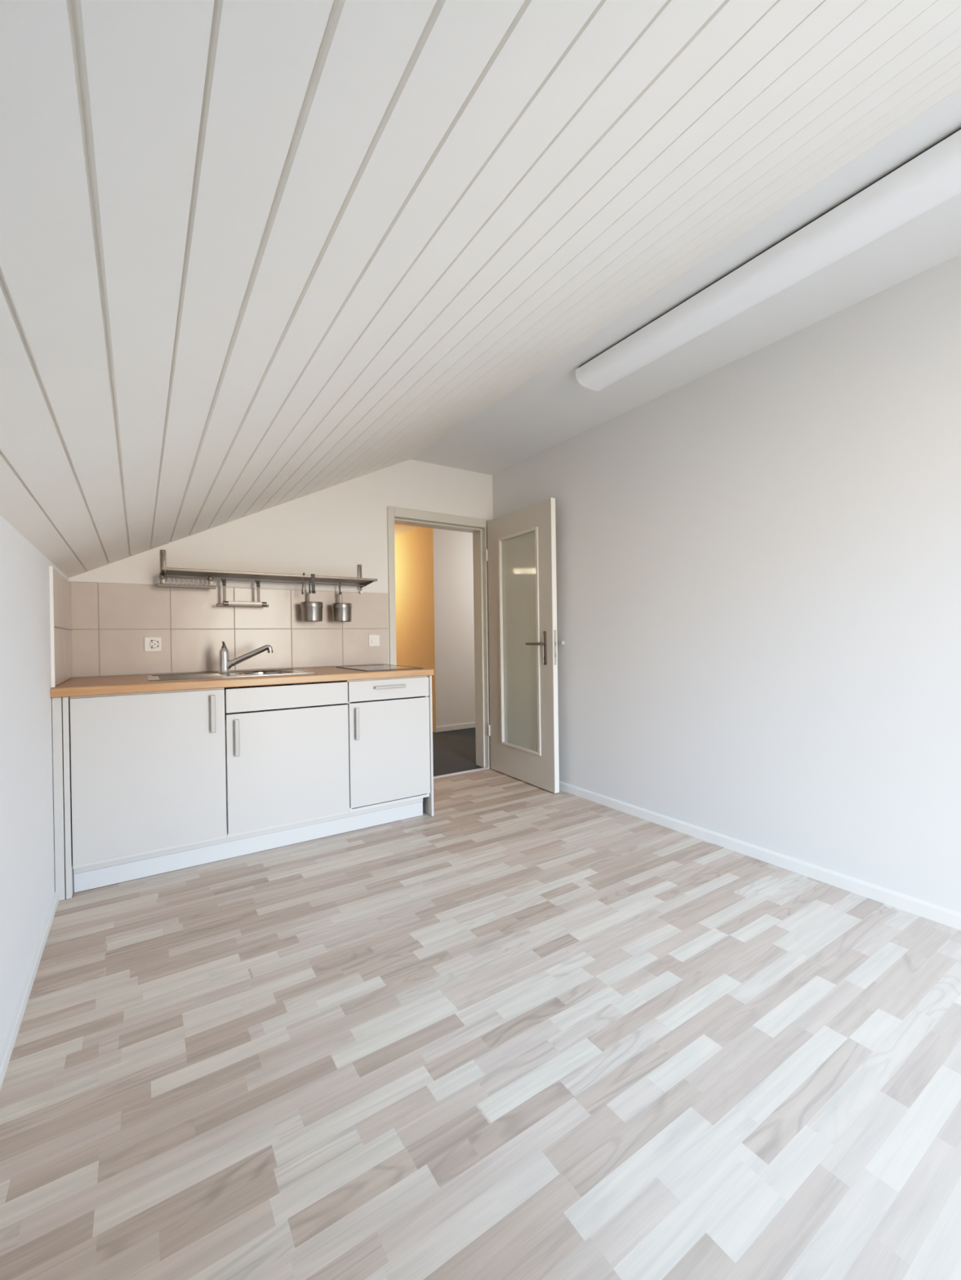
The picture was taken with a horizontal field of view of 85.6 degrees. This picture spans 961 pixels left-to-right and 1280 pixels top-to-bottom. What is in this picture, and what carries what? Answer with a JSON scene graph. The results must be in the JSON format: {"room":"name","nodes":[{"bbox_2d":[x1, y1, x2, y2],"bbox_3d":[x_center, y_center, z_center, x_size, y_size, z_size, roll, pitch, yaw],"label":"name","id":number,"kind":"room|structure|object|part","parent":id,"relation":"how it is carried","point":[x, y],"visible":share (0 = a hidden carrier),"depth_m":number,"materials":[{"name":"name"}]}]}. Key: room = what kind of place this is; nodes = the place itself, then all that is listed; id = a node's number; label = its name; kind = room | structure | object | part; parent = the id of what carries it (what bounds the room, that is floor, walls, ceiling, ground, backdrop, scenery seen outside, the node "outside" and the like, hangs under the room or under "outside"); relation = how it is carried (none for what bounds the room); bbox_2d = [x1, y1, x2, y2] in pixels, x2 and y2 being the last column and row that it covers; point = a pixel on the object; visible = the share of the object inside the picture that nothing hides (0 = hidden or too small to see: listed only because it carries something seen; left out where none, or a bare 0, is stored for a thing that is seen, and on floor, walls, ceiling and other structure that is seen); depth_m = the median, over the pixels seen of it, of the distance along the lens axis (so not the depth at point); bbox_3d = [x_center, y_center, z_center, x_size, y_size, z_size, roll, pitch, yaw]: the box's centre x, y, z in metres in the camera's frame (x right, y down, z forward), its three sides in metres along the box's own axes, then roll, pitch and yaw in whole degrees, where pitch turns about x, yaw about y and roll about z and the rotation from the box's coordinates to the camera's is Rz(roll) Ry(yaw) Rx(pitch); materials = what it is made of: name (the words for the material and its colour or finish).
{"room":"studio apartment","nodes":[
{"label":"studio apartment","id":0,"kind":"room"},
{"bbox_2d":[0,515,68,1053],"bbox_3d":[-0.853,0.367,0.646,0.100,1.463,5.420,-1,0,-33],"label":"wall","id":1,"kind":"structure","parent":0,"point":[27,837],"depth_m":1.64,"materials":[{"name":"white paint"}]},
{"bbox_2d":[0,891,58,1089],"bbox_3d":[-0.586,1.077,0.363,0.013,0.040,4.460,-1,0,-33],"label":"baseboard","id":2,"kind":"structure","parent":1,"relation":"attached to","point":[7,1048],"depth_m":1.57,"materials":[{"name":"white paint"}]},
{"bbox_2d":[48,565,72,687],"bbox_3d":[-2.013,-0.054,2.499,0.012,0.514,0.733,-1,0,-33],"label":"tile backsplash","id":3,"kind":"structure","parent":1,"relation":"attached to","point":[60,626],"depth_m":2.40,"materials":[{"name":"tile"}]},
{"bbox_2d":[68,459,493,704],"bbox_3d":[-1.095,-0.141,3.644,2.806,2.458,0.150,-1,0,-33],"label":"wall","id":4,"kind":"structure","parent":0,"point":[333,531],"depth_m":3.57,"materials":[{"name":"white paint"}]},
{"bbox_2d":[69,581,388,677],"bbox_3d":[-1.451,-0.070,3.314,1.843,0.522,0.009,-1,0,-33],"label":"tile backsplash","id":5,"kind":"structure","parent":4,"relation":"attached to","point":[111,622],"depth_m":3.17,"materials":[{"name":"tile"}]},
{"bbox_2d":[144,636,161,651],"bbox_3d":[-1.899,0.025,3.007,0.084,0.083,0.012,-1,0,-33],"label":"wall socket","id":6,"kind":"object","parent":5,"relation":"attached to","point":[151,644],"visible":1,"depth_m":3.00,"materials":[{"name":"white plastic"}]},
{"bbox_2d":[368,635,379,646],"bbox_3d":[-0.768,0.004,3.750,0.082,0.083,0.014,-1,0,-33],"label":"light switch","id":7,"kind":"object","parent":5,"relation":"attached to","point":[373,640],"visible":1,"depth_m":3.74,"materials":[{"name":"white plastic"}]},
{"bbox_2d":[160,549,377,594],"bbox_3d":[-1.287,-0.427,3.270,1.244,0.220,0.264,-1,0,-33],"label":"wall shelf","id":8,"kind":"object","parent":4,"relation":"attached to","point":[362,582],"visible":0.89,"depth_m":3.19,"materials":[{"name":"metal"}]},
{"bbox_2d":[156,573,216,589],"bbox_3d":[-1.705,-0.341,3.012,0.300,0.078,0.033,-1,0,-33],"label":"plate rack","id":9,"kind":"object","parent":8,"relation":"hanging from","point":[210,581],"visible":0.98,"depth_m":3.00,"materials":[{"name":"grey metal"}]},
{"bbox_2d":[216,577,268,607],"bbox_3d":[-1.459,-0.289,3.188,0.294,0.170,0.040,-1,0,-33],"label":"holder","id":10,"kind":"object","parent":8,"relation":"hanging from","point":[225,603],"visible":1,"depth_m":3.17,"materials":[{"name":"silver metal"}]},
{"bbox_2d":[216,603,268,607],"bbox_3d":[-1.460,-0.212,3.192,0.294,0.016,0.029,-1,0,-33],"label":"towel rail","id":11,"kind":"object","parent":10,"relation":"on","point":[248,605],"depth_m":3.18,"materials":[{"name":"silver metal"}]},
{"bbox_3d":[-1.310,-0.371,3.300,1.212,0.011,0.011,-1,0,-33],"label":"hanging rail","id":12,"kind":"part","parent":8,"relation":"part of","materials":[{"name":"metal"}]},
{"bbox_2d":[301,573,305,594],"bbox_3d":[-1.105,-0.351,3.234,0.018,0.137,0.029,-1,0,-33],"label":"hook","id":13,"kind":"object","parent":8,"relation":"hanging from","point":[302,592],"visible":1,"depth_m":3.24,"materials":[{"name":"metal"}]},
{"bbox_2d":[310,573,315,593],"bbox_3d":[-1.051,-0.354,3.260,0.020,0.122,0.036,-1,0,-33],"label":"hook","id":14,"kind":"object","parent":8,"relation":"hanging from","point":[313,575],"visible":1,"depth_m":3.26,"materials":[{"name":"grey metal"}]},
{"bbox_3d":[-0.789,-0.382,3.593,0.003,0.032,0.249,-1,0,-33],"label":"arm","id":15,"kind":"part","parent":8,"relation":"part of","materials":[{"name":"metal"}]},
{"bbox_3d":[-1.128,-0.347,3.431,0.011,0.081,0.032,-1,0,-33],"label":"hook","id":16,"kind":"object","parent":8,"relation":"hanging from","visible":0},
{"bbox_2d":[300,591,322,622],"bbox_3d":[-1.108,-0.221,3.408,0.140,0.200,0.140,-1,0,-33],"label":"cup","id":17,"kind":"object","parent":16,"relation":"hanging from","point":[311,611],"visible":0.99,"depth_m":3.35,"materials":[{"name":"metal"}]},
{"bbox_2d":[300,601,322,622],"bbox_3d":[-1.108,-0.184,3.408,0.140,0.126,0.140,-1,0,-33],"label":"pot","id":18,"kind":"object","parent":17,"relation":"on","point":[311,611],"depth_m":3.35,"materials":[{"name":"metal"}]},
{"bbox_3d":[-0.958,-0.349,3.542,0.011,0.081,0.032,-1,0,-33],"label":"hook","id":19,"kind":"object","parent":8,"relation":"hanging from","visible":0},
{"bbox_2d":[331,592,351,622],"bbox_3d":[-0.940,-0.223,3.522,0.132,0.201,0.132,-1,0,-33],"label":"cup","id":20,"kind":"object","parent":19,"relation":"hanging from","point":[341,612],"visible":0.99,"depth_m":3.47,"materials":[{"name":"metal"}]},
{"bbox_2d":[331,603,351,622],"bbox_3d":[-0.940,-0.185,3.522,0.132,0.124,0.132,-1,0,-33],"label":"pot","id":21,"kind":"object","parent":20,"relation":"on","point":[341,612],"depth_m":3.47,"materials":[{"name":"metal"}]},
{"bbox_2d":[386,506,490,768],"bbox_3d":[-0.328,0.041,4.147,0.944,2.067,0.180,-1,0,-33],"label":"door frame","id":22,"kind":"structure","parent":4,"relation":"attached to","point":[395,515],"depth_m":4.30,"materials":[{"name":"grey paint"}]},
{"bbox_2d":[485,497,559,793],"bbox_3d":[0.273,0.040,3.913,0.103,2.035,0.844,-1,0,-31],"label":"door","id":23,"kind":"structure","parent":22,"relation":"attached to","point":[521,551],"depth_m":3.87,"materials":[{"name":"paint"}]},
{"bbox_3d":[0.304,0.010,3.919,0.005,1.621,0.498,-1,0,-31],"label":"glass pane","id":24,"kind":"part","parent":23,"relation":"part of","materials":[{"name":"white"}]},
{"bbox_3d":[0.387,0.027,3.681,0.057,0.019,0.166,-1,0,-31],"label":"lever","id":25,"kind":"part","parent":23,"relation":"part of","materials":[{"name":"silver metal"}]},
{"bbox_3d":[0.452,0.056,3.634,0.011,0.234,0.030,-1,0,-31],"label":"handle","id":26,"kind":"part","parent":23,"relation":"part of","materials":[{"name":"silver metal"}]},
{"bbox_3d":[0.514,0.051,3.576,0.022,0.242,0.002,-1,0,-31],"label":"lock plate","id":27,"kind":"part","parent":23,"relation":"part of","materials":[{"name":"silver metal"}]},
{"bbox_2d":[394,524,418,537],"bbox_3d":[-1.904,-1.381,5.763,5.800,0.060,4.290,-1,0,-33],"label":"ceiling","id":28,"kind":"structure","parent":0,"point":[399,529],"depth_m":6.37,"materials":[{"name":"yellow paint"}]},
{"bbox_2d":[394,526,475,732],"bbox_3d":[-0.603,-0.152,7.505,1.548,2.450,2.601,-1,0,-33],"label":"wall","id":29,"kind":"structure","parent":0,"point":[452,549],"depth_m":6.19,"materials":[{"name":"white paint"}]},
{"bbox_2d":[435,722,475,732],"bbox_3d":[0.131,1.026,6.419,1.550,0.062,0.014,-1,0,-33],"label":"baseboard","id":30,"kind":"structure","parent":29,"relation":"attached to","point":[452,727],"depth_m":6.13,"materials":[{"name":"white paint"}]},
{"bbox_2d":[432,727,482,776],"bbox_3d":[-1.835,1.120,5.725,5.600,0.057,4.410,-1,0,-33],"label":"floor","id":31,"kind":"structure","parent":0,"point":[453,751],"depth_m":4.99,"materials":[{"name":"carpet"}]},
{"bbox_2d":[0,768,960,1279],"bbox_3d":[0.380,1.078,1.436,2.806,0.001,5.190,-1,0,-33],"label":"floor","id":32,"kind":"structure","parent":0,"point":[517,1029],"depth_m":1.30,"materials":[{"name":"laminate"}]},
{"bbox_2d":[51,697,66,900],"bbox_3d":[-1.793,0.674,2.207,0.032,0.861,0.028,-1,0,-33],"label":"filler panel","id":33,"kind":"object","parent":32,"relation":"on","point":[57,713],"visible":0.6,"depth_m":2.20,"materials":[{"name":"grey laminate"}]},
{"bbox_2d":[62,697,74,899],"bbox_3d":[-1.964,0.675,2.519,0.020,0.861,0.744,-1,0,-33],"label":"end panel","id":34,"kind":"object","parent":32,"relation":"on","point":[65,700],"visible":0.44,"depth_m":2.21,"materials":[{"name":"grey laminate"}]},
{"bbox_2d":[69,687,226,868],"bbox_3d":[-1.696,0.613,2.680,0.601,0.742,0.770,-1,0,-33],"label":"base cabinet","id":35,"kind":"object","parent":32,"relation":"on","point":[148,773],"visible":0.96,"depth_m":2.36,"materials":[{"name":"white"}]},
{"bbox_3d":[-1.292,0.355,2.503,0.021,0.182,0.029,-1,0,-33],"label":"handle","id":36,"kind":"part","parent":35,"relation":"part of","materials":[{"name":"silver metal"}]},
{"bbox_2d":[50,664,434,697],"bbox_3d":[-1.249,0.210,2.980,1.807,0.039,0.768,-1,0,-33],"label":"countertop","id":37,"kind":"structure","parent":35,"relation":"on","point":[91,686],"depth_m":2.58,"materials":[{"name":"brown wood"}]},
{"bbox_2d":[146,668,313,688],"bbox_3d":[-1.389,0.265,2.898,0.790,0.152,0.440,-1,0,-33],"label":"sink","id":38,"kind":"object","parent":37,"relation":"in","point":[276,672],"visible":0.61,"depth_m":2.87,"materials":[{"name":"silver metal"}]},
{"bbox_2d":[218,640,272,673],"bbox_3d":[-1.366,0.096,3.022,0.290,0.183,0.076,-1,0,-17],"label":"mixer tap","id":39,"kind":"object","parent":37,"relation":"on","point":[224,664],"visible":1,"depth_m":2.98,"materials":[{"name":"silver metal"}]},
{"bbox_3d":[-1.483,0.027,2.994,0.028,0.041,0.060,-1,0,-33],"label":"lever","id":40,"kind":"part","parent":39,"relation":"part of","materials":[{"name":"silver metal"}]},
{"bbox_3d":[-1.357,0.102,3.029,0.271,0.145,0.041,-1,0,-24],"label":"spout","id":41,"kind":"part","parent":39,"relation":"part of","materials":[{"name":"silver metal"}]},
{"bbox_2d":[336,664,422,671],"bbox_3d":[-0.660,0.177,3.335,0.361,0.006,0.565,-1,0,-33],"label":"cooktop","id":42,"kind":"object","parent":37,"relation":"in","point":[378,667],"visible":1,"depth_m":3.28,"materials":[{"name":"black glass"}]},
{"bbox_2d":[73,797,422,893],"bbox_3d":[-1.067,1.033,2.732,1.697,0.115,0.022,-1,0,-33],"label":"kickboard","id":43,"kind":"object","parent":32,"relation":"on","point":[102,874],"visible":0.91,"depth_m":2.61,"materials":[{"name":"grey laminate"}]},
{"bbox_2d":[224,681,349,837],"bbox_3d":[-1.185,0.607,3.016,0.618,0.736,0.770,-1,0,-33],"label":"base cabinet","id":44,"kind":"object","parent":32,"relation":"on","point":[286,747],"visible":0.98,"depth_m":2.70,"materials":[{"name":"white"}]},
{"bbox_3d":[-1.203,0.482,2.561,0.021,0.182,0.029,-1,0,-33],"label":"handle","id":45,"kind":"part","parent":44,"relation":"part of","materials":[{"name":"silver metal"}]},
{"bbox_3d":[-0.999,0.297,2.724,0.613,0.118,0.019,-1,0,-33],"label":"fascia panel","id":46,"kind":"part","parent":44,"relation":"part of","materials":[{"name":"grey laminate"}]},
{"bbox_2d":[311,675,430,812],"bbox_3d":[-0.715,0.595,3.326,0.505,0.742,0.770,-1,0,-33],"label":"base cabinet","id":47,"kind":"object","parent":32,"relation":"on","point":[388,718],"visible":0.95,"depth_m":3.02,"materials":[{"name":"white"}]},
{"bbox_3d":[-0.690,0.468,2.899,0.021,0.180,0.029,-1,0,-33],"label":"handle","id":48,"kind":"part","parent":47,"relation":"part of","materials":[{"name":"silver metal"}]},
{"bbox_3d":[-0.528,0.286,3.034,0.500,0.114,0.019,-1,0,-33],"label":"drawer","id":49,"kind":"part","parent":47,"relation":"part of","materials":[{"name":"grey laminate"}]},
{"bbox_3d":[-0.523,0.644,3.036,0.500,0.586,0.019,-1,0,-33],"label":"door","id":50,"kind":"part","parent":47,"relation":"part of","materials":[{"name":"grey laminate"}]},
{"bbox_3d":[-0.523,0.271,3.010,0.192,0.017,0.029,-1,0,-33],"label":"handle","id":51,"kind":"part","parent":47,"relation":"part of","materials":[{"name":"silver metal"}]},
{"bbox_2d":[422,675,433,816],"bbox_3d":[-0.502,0.649,3.480,0.015,0.861,0.746,-1,0,-33],"label":"end panel","id":52,"kind":"object","parent":32,"relation":"on","point":[428,802],"visible":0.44,"depth_m":3.17,"materials":[{"name":"grey laminate"}]},
{"bbox_2d":[433,767,488,778],"bbox_3d":[-0.285,1.069,4.096,0.811,0.010,0.044,-1,0,-33],"label":"threshold","id":53,"kind":"object","parent":32,"relation":"on","point":[482,768],"visible":0.65,"depth_m":4.16,"materials":[{"name":"silver metal"}]},
{"bbox_2d":[0,0,960,577],"bbox_3d":[0.334,-0.927,1.434,3.026,1.124,5.420,-1,0,-33],"label":"ceiling","id":54,"kind":"structure","parent":0,"point":[255,255],"depth_m":0.92,"materials":[{"name":"paint"}]},
{"bbox_2d":[575,127,960,391],"bbox_3d":[0.994,-1.337,2.010,0.196,0.088,1.575,-1,0,-33],"label":"ceiling light","id":55,"kind":"object","parent":54,"relation":"attached to","point":[931,177],"visible":1,"depth_m":1.77,"materials":[{"name":"grey plastic"}]},
{"bbox_2d":[492,253,960,912],"bbox_3d":[1.567,-0.192,2.242,0.100,2.498,5.420,-1,0,-33],"label":"wall","id":56,"kind":"structure","parent":0,"point":[758,557],"depth_m":2.39,"materials":[{"name":"white paint"}]},
{"bbox_2d":[559,781,960,930],"bbox_3d":[1.550,1.028,2.196,0.014,0.058,5.170,-1,0,-33],"label":"baseboard","id":57,"kind":"structure","parent":56,"relation":"attached to","point":[940,914],"depth_m":2.38,"materials":[{"name":"white paint"}]}
]}

